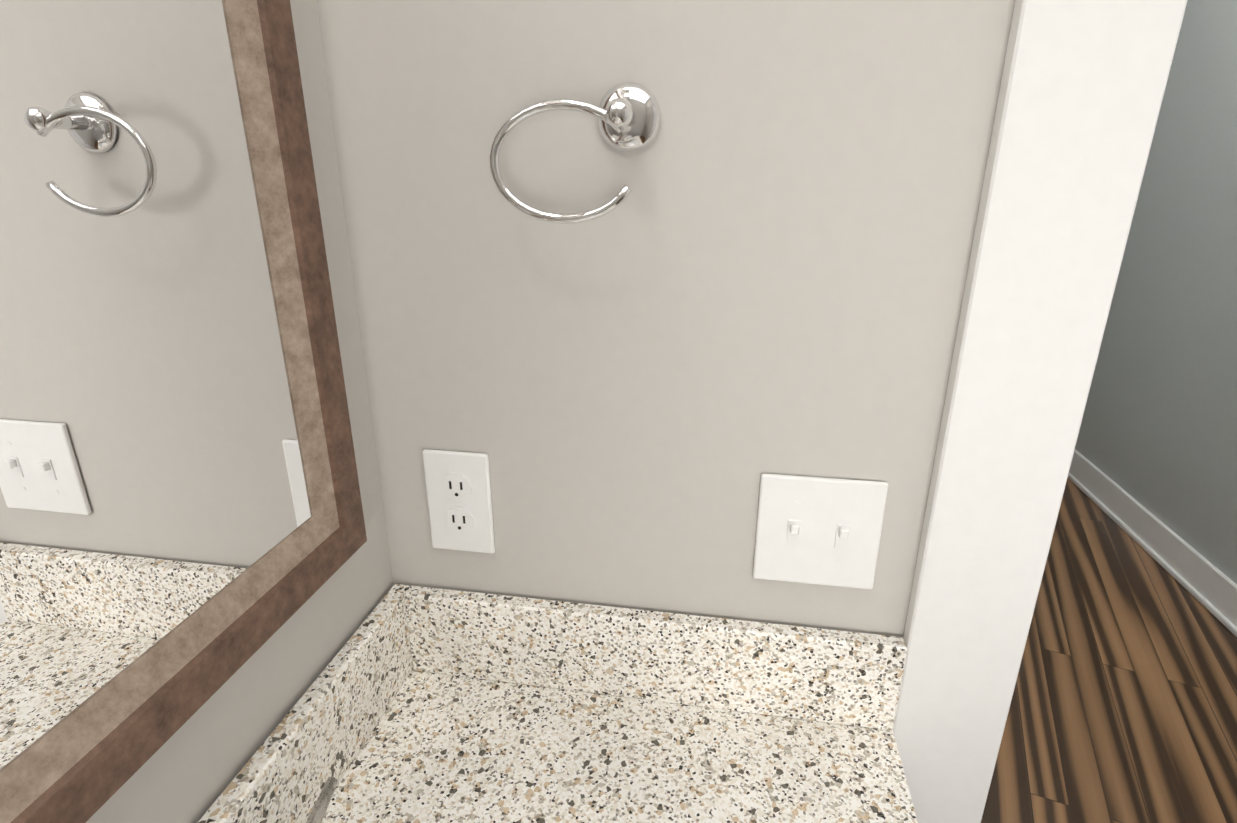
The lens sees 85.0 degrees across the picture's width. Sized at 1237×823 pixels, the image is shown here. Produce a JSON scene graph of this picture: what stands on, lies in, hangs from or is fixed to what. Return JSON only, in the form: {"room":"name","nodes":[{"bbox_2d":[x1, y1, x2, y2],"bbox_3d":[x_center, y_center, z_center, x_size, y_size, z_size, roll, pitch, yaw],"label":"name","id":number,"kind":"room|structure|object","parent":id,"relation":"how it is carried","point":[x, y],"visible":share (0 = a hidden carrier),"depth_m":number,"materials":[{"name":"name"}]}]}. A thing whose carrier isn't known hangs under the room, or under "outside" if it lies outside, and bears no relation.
{"room":"bathroom","nodes":[
{"label":"bathroom","id":0,"kind":"room"},
{"bbox_2d":[0,0,392,822],"bbox_3d":[-0.473,0.185,-0.265,0.146,2.740,2.240,3,20,9],"label":"mirror","id":1,"kind":"object","parent":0,"point":[182,534],"depth_m":0.44,"materials":[{"name":"brown wood"}]},
{"bbox_2d":[317,0,1014,636],"bbox_3d":[0.839,-0.093,0.510,2.220,2.740,0.060,3,20,9],"label":"wall","id":2,"kind":"structure","parent":0,"point":[699,330],"depth_m":0.61,"materials":[{"name":"grey paint"}]},
{"bbox_2d":[423,449,494,552],"bbox_3d":[-0.171,0.098,0.722,0.072,0.118,0.009,3,20,9],"label":"electrical outlet plate","id":3,"kind":"object","parent":2,"relation":"attached to","point":[458,487],"visible":1,"depth_m":0.72,"materials":[{"name":"white plastic"}]},
{"bbox_2d":[489,82,660,223],"bbox_3d":[-0.035,-0.213,0.556,0.134,0.110,0.064,3,20,9],"label":"towel ring","id":4,"kind":"object","parent":2,"relation":"attached to","point":[628,115],"visible":1,"depth_m":0.55,"materials":[{"name":"silver metal"}]},
{"bbox_2d":[753,473,887,588],"bbox_3d":[0.196,0.120,0.661,0.118,0.118,0.015,3,20,9],"label":"switch plate","id":5,"kind":"object","parent":2,"relation":"attached to","point":[818,530],"visible":1,"depth_m":0.66,"materials":[{"name":"white plastic"}]},
{"bbox_2d":[893,0,1187,822],"bbox_3d":[0.714,0.150,0.640,0.888,2.195,0.187,3,20,9],"label":"door frame","id":6,"kind":"structure","parent":2,"relation":"attached to","point":[1082,90],"depth_m":0.56,"materials":[{"name":"white wood"}]},
{"bbox_2d":[981,478,1236,822],"bbox_3d":[1.220,0.734,2.326,3.940,0.050,7.240,3,20,9],"label":"floor","id":7,"kind":"structure","parent":0,"point":[1123,707],"depth_m":1.97,"materials":[{"name":"brown wood"}]},
{"bbox_2d":[197,584,917,822],"bbox_3d":[-0.043,0.808,0.477,0.586,1.066,0.892,3,20,9],"label":"countertop","id":8,"kind":"structure","parent":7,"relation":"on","point":[416,704],"depth_m":0.69,"materials":[{"name":"white stone"}]},
{"bbox_2d":[1075,0,1236,583],"bbox_3d":[2.140,-0.565,1.820,0.120,2.740,3.000,3,20,9],"label":"wall","id":9,"kind":"structure","parent":0,"point":[1157,436],"depth_m":2.63,"materials":[{"name":"grey paint"}]},
{"bbox_2d":[1068,449,1236,636],"bbox_3d":[2.059,0.674,2.218,0.041,0.140,2.880,3,20,9],"label":"baseboard","id":10,"kind":"structure","parent":9,"relation":"attached to","point":[1210,587],"depth_m":2.59,"materials":[{"name":"white wood"}]}
]}

